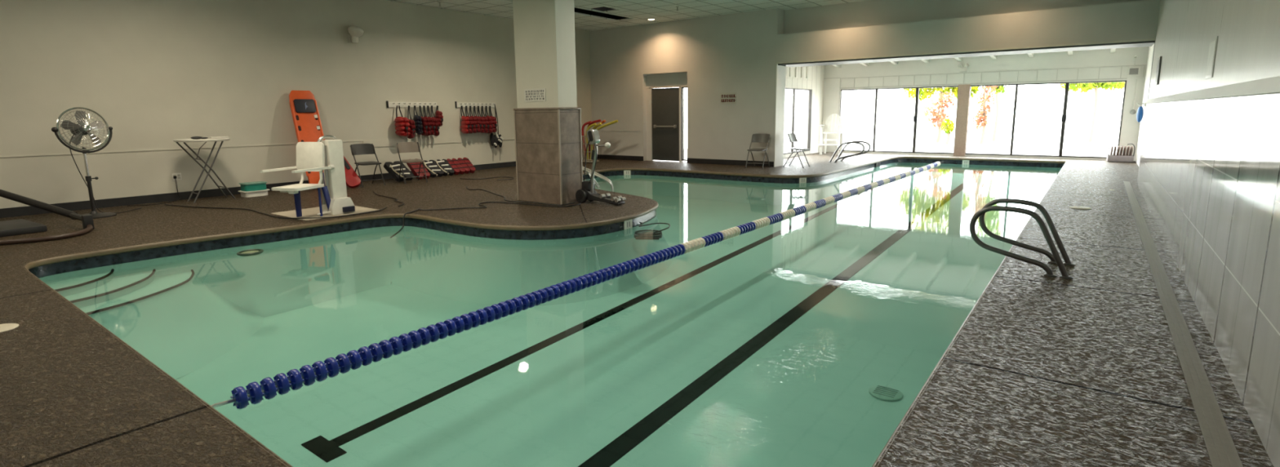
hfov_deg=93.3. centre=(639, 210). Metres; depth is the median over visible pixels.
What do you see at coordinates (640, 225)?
cable
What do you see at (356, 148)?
folding chair
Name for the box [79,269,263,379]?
step
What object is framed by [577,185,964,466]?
lane marking
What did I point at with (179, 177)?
wall outlet
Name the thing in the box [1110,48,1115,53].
ceiling beam
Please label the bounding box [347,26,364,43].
light
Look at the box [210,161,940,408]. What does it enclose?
lane rope
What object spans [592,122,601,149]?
noodle
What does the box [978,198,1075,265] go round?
grab rail
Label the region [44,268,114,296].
step
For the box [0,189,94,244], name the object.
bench
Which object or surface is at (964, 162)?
depth marker
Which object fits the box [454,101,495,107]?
hook rail
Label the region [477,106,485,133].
life vest
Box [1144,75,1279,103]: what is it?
trim
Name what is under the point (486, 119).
life vest
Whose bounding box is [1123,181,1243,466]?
drain
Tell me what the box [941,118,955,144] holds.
tree
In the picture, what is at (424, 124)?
life vest
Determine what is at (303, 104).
board
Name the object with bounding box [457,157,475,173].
life vest
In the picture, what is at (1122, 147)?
kickboard
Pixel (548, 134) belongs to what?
pillar
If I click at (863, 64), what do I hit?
ceiling beam
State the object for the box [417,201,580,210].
power cord
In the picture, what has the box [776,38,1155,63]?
trim
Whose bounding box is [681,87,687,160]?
door frame
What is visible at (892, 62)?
ceiling beam
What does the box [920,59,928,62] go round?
ceiling beam
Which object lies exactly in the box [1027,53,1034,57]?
ceiling beam
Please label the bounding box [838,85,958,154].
window
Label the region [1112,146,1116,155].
kickboard
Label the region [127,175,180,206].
cord
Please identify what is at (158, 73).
wall
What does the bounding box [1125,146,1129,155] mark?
kickboard
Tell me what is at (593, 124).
noodle
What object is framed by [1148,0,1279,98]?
wall
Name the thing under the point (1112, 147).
kickboard
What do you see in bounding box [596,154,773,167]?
baseboard
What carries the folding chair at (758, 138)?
on the floor at (1085, 370)
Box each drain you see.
[868,385,902,400]
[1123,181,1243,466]
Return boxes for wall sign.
[524,88,546,102]
[720,92,736,104]
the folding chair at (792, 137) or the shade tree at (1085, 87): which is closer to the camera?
the folding chair at (792, 137)
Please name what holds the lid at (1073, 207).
on the floor at (1085, 370)
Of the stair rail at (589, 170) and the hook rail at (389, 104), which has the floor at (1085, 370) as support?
the stair rail at (589, 170)
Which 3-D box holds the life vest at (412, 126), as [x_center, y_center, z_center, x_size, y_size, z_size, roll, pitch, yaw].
[-4.992,-1.924,13.135,0.257,0.721,0.126,7,12,41]
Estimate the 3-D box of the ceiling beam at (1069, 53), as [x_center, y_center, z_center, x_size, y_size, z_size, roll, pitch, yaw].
[9.694,-4.017,13.674,0.100,0.642,4.920,6,11,36]
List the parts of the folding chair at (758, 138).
leg, seat, backrest, leg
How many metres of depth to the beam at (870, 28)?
12.18 m
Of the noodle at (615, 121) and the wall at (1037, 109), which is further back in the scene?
the wall at (1037, 109)
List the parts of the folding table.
leg, leg, leg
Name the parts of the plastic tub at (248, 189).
teal lid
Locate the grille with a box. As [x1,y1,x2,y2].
[1128,67,1138,74]
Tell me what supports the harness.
hanging from the hook rail at (456, 104)
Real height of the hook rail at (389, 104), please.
0.150 m
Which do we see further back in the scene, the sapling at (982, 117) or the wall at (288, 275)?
the sapling at (982, 117)
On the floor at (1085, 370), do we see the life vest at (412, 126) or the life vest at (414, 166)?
the life vest at (414, 166)
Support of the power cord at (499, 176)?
on the floor at (1085, 370)
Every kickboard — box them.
[1109,146,1113,155]
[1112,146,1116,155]
[1115,146,1119,155]
[1119,146,1123,155]
[1122,146,1126,155]
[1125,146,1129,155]
[1128,146,1133,155]
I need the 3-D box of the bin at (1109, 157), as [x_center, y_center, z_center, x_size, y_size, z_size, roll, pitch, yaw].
[11.936,-1.455,14.992,0.526,0.453,0.365,5,11,34]
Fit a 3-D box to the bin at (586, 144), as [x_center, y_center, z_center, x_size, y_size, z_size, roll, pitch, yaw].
[-1.423,-1.718,16.807,0.440,0.742,0.400,6,11,36]
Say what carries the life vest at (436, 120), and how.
hanging from the hook rail at (389, 104)
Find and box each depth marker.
[623,170,631,174]
[623,219,632,230]
[799,177,806,183]
[962,160,969,164]
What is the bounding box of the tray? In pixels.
[1106,154,1133,162]
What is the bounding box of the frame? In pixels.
[1204,35,1217,79]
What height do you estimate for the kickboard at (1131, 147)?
0.345 m
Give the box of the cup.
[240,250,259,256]
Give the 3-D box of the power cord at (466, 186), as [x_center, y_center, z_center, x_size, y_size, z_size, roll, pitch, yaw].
[-2.309,-0.250,10.052,3.244,0.018,0.554,8,13,44]
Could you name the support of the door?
in the wall at (712, 56)
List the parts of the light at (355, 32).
plate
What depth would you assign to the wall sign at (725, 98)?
15.25 m
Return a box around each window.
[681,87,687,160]
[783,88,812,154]
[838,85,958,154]
[964,80,1126,158]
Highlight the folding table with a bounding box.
[173,137,235,203]
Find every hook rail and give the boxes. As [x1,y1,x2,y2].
[386,101,437,107]
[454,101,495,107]
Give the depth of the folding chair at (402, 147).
12.33 m
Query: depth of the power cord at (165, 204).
8.50 m
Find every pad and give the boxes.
[207,136,228,138]
[270,205,377,220]
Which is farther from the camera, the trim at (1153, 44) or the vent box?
the vent box
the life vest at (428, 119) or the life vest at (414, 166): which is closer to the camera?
the life vest at (414, 166)
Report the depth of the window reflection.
13.74 m
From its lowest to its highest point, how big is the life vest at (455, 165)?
0.357 m
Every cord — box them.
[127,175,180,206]
[164,204,386,218]
[373,191,404,206]
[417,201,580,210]
[459,176,514,180]
[466,186,574,205]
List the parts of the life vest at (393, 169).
vest panel, vest panel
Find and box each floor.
[0,148,1273,466]
[175,181,1046,466]
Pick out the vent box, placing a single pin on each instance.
(1132, 71)
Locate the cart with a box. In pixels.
[575,128,626,204]
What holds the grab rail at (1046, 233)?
on the floor at (1085, 370)
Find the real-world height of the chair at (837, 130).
1.248 m
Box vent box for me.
[1127,55,1140,76]
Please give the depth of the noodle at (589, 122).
16.77 m
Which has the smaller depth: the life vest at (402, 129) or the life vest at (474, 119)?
the life vest at (402, 129)
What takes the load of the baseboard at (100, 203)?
attached to the wall at (158, 73)
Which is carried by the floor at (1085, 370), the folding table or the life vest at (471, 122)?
the folding table
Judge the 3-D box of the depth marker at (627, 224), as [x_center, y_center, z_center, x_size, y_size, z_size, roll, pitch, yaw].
[-0.157,0.181,8.007,0.014,0.120,0.170,6,11,35]
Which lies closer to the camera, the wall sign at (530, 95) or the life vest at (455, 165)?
the wall sign at (530, 95)
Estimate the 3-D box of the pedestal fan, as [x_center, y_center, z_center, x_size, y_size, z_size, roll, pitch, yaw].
[-7.575,-0.688,8.492,0.479,1.511,1.046,3,10,22]
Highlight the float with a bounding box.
[236,248,263,256]
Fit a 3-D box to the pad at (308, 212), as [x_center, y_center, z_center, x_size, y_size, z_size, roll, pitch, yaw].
[-4.491,0.013,8.630,1.060,0.006,1.040,6,11,36]
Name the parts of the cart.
control panel, handle post, grip knob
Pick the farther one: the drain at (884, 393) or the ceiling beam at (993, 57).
the ceiling beam at (993, 57)
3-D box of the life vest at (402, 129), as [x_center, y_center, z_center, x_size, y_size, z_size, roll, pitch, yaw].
[-5.108,-1.919,12.958,0.356,0.671,0.275,6,11,36]
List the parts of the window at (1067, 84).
door handle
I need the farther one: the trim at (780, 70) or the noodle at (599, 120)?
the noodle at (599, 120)
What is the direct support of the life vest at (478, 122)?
hanging from the hook rail at (456, 104)
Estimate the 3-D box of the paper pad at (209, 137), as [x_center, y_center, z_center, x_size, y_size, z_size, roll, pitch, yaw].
[-6.957,-1.204,9.896,0.210,0.028,0.290,3,10,20]
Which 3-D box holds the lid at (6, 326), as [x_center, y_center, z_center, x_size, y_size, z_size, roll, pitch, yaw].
[-4.194,0.769,3.925,0.220,0.008,0.220,6,11,36]
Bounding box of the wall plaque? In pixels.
[1155,56,1162,85]
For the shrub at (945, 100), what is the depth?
24.86 m
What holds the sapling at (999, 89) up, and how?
on the patio
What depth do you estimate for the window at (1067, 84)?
16.06 m
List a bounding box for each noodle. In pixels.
[581,120,591,153]
[585,123,596,160]
[586,119,600,156]
[589,120,617,160]
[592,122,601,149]
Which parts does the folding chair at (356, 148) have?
leg, backrest, seat, leg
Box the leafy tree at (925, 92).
[903,86,979,141]
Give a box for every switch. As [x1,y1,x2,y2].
[1129,79,1137,114]
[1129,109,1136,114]
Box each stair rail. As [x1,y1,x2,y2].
[582,166,612,189]
[582,168,613,191]
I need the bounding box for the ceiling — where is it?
[385,0,868,31]
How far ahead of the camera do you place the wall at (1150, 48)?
14.13 m
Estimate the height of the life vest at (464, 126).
0.656 m
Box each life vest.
[383,160,413,181]
[394,105,410,137]
[406,158,430,179]
[407,105,415,138]
[413,105,422,134]
[418,105,427,136]
[422,105,431,135]
[423,160,444,177]
[426,105,435,134]
[431,105,439,136]
[435,105,443,126]
[435,159,453,176]
[446,158,465,174]
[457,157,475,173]
[460,106,470,133]
[465,106,474,133]
[469,106,477,133]
[473,106,481,132]
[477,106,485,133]
[481,106,489,133]
[484,106,493,133]
[488,106,497,132]
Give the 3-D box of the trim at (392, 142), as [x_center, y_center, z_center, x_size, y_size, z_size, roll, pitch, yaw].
[-6.348,-1.243,11.703,0.018,0.150,16.350,6,11,36]
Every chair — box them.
[350,143,385,187]
[395,142,427,183]
[745,133,769,168]
[783,133,809,168]
[816,113,846,155]
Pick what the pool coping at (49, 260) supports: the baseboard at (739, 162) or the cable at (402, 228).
the cable at (402, 228)
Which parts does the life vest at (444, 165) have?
vest panel, vest panel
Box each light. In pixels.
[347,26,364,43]
[957,63,968,72]
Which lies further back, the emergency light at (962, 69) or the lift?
the emergency light at (962, 69)
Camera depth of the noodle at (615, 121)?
16.31 m
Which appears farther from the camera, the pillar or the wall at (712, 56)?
the wall at (712, 56)
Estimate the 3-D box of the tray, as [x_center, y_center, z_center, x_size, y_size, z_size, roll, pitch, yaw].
[11.938,-1.306,15.016,0.505,0.150,0.365,5,11,34]
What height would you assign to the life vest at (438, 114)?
0.475 m
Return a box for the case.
[191,136,207,139]
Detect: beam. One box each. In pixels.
[776,0,1159,62]
[833,64,841,67]
[861,62,869,66]
[889,61,897,64]
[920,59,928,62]
[954,57,962,61]
[989,55,996,59]
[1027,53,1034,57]
[1067,51,1073,55]
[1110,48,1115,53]
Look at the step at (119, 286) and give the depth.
5.94 m
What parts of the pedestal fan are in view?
motor, fan blade, height knob, power cord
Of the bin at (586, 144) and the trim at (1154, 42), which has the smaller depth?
the trim at (1154, 42)
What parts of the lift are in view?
armrest, seat, backrest, armrest, seat leg, lift arm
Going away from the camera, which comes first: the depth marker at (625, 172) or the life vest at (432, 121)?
the life vest at (432, 121)
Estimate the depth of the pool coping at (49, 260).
7.40 m
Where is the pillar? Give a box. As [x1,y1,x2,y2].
[512,0,582,204]
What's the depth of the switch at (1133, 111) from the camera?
15.01 m
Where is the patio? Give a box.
[684,128,1119,156]
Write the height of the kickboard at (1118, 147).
0.345 m
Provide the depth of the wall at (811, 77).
19.05 m
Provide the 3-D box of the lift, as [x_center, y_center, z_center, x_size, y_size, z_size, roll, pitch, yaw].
[-4.476,-0.461,8.139,0.652,1.087,1.052,3,10,23]
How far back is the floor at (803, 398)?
5.72 m
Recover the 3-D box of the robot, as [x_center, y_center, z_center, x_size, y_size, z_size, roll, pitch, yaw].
[0.107,0.311,7.840,0.360,0.078,0.300,0,9,5]
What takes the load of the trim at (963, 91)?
attached to the wall at (1122, 56)
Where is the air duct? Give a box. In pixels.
[573,6,626,17]
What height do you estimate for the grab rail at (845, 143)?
0.555 m
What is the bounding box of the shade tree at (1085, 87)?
[1059,81,1124,142]
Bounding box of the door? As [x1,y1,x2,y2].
[645,85,687,162]
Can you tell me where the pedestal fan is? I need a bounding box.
[51,106,141,219]
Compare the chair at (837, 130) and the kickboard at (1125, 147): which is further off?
the chair at (837, 130)
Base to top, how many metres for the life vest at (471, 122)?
0.656 m
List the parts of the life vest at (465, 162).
vest panel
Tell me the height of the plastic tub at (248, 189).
0.232 m
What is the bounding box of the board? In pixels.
[288,90,324,188]
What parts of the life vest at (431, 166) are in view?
vest panel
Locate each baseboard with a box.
[0,155,584,217]
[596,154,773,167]
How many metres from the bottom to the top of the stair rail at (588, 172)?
1.042 m
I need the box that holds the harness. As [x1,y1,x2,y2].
[489,104,503,160]
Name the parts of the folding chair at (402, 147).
leg, backrest, seat, leg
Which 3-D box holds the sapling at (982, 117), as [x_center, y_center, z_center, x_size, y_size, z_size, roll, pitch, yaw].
[13.450,-3.993,23.592,0.809,2.785,0.670,6,11,36]
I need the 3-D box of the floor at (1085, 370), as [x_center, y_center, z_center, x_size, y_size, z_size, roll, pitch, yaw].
[0.605,-0.306,10.337,13.120,0.030,22.300,6,11,36]
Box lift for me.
[259,134,355,217]
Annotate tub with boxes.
[238,181,269,197]
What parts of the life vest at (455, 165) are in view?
vest panel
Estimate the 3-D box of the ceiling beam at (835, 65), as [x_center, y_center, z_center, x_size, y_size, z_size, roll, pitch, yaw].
[4.882,-4.538,17.254,0.100,0.642,4.920,6,11,36]
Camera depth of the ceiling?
13.92 m
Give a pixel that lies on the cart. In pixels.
(588, 192)
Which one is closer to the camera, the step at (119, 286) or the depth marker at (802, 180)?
the step at (119, 286)
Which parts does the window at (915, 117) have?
door handle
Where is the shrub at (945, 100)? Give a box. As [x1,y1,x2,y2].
[923,91,955,142]
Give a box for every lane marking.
[301,185,881,462]
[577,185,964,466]
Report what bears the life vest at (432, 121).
hanging from the hook rail at (389, 104)
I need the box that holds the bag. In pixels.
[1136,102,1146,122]
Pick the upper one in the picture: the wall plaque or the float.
the wall plaque
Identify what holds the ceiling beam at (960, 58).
attached to the ceiling
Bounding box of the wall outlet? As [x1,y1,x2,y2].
[171,173,182,180]
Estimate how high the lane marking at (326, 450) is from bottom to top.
0.519 m
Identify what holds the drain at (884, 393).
on the floor at (803, 398)
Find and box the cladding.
[1137,93,1279,466]
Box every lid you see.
[0,323,18,332]
[1068,206,1091,209]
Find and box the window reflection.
[582,161,1062,304]
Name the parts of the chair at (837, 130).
leg, leg, seat, backrest, leg, leg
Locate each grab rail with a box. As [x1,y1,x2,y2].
[828,142,864,162]
[837,141,871,160]
[969,205,1073,279]
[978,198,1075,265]
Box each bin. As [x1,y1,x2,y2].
[582,135,599,162]
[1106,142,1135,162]
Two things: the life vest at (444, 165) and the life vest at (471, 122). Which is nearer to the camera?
the life vest at (444, 165)
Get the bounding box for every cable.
[390,208,419,238]
[638,222,670,233]
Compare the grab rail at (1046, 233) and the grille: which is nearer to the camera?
the grab rail at (1046, 233)
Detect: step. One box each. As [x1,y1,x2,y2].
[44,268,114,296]
[63,268,155,307]
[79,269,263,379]
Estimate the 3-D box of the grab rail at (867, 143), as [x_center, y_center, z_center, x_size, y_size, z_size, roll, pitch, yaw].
[5.650,-1.577,16.045,0.926,0.555,0.090,6,11,36]
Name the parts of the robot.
robot handle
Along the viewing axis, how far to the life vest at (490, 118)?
14.79 m
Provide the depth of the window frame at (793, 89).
18.81 m
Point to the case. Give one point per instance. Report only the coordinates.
(193, 137)
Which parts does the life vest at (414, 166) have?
vest panel, vest panel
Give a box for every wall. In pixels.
[0,0,591,208]
[39,177,888,466]
[589,8,784,161]
[684,87,1124,131]
[783,65,824,157]
[822,46,1148,160]
[1135,44,1153,165]
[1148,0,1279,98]
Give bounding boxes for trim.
[0,130,586,157]
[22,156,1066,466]
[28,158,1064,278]
[773,63,786,167]
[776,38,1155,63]
[777,40,1155,66]
[823,64,1146,115]
[953,84,970,155]
[1137,44,1154,180]
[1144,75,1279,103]
[1147,42,1155,98]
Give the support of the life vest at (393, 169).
on the floor at (1085, 370)
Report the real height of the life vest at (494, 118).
0.651 m
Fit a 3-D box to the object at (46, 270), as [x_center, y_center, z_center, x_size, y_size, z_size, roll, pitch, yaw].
[1.926,-0.332,11.007,8.970,0.133,17.990,6,11,36]
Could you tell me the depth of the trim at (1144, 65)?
16.86 m
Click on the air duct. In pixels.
(602, 9)
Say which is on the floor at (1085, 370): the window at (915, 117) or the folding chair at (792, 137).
the folding chair at (792, 137)
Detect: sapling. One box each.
[972,85,997,144]
[986,85,1009,141]
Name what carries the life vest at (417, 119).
hanging from the hook rail at (389, 104)
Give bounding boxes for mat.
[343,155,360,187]
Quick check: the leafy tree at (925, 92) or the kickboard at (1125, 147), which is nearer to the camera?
the kickboard at (1125, 147)
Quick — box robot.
[634,229,662,239]
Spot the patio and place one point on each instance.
(1030, 143)
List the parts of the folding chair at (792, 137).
backrest, leg, seat, leg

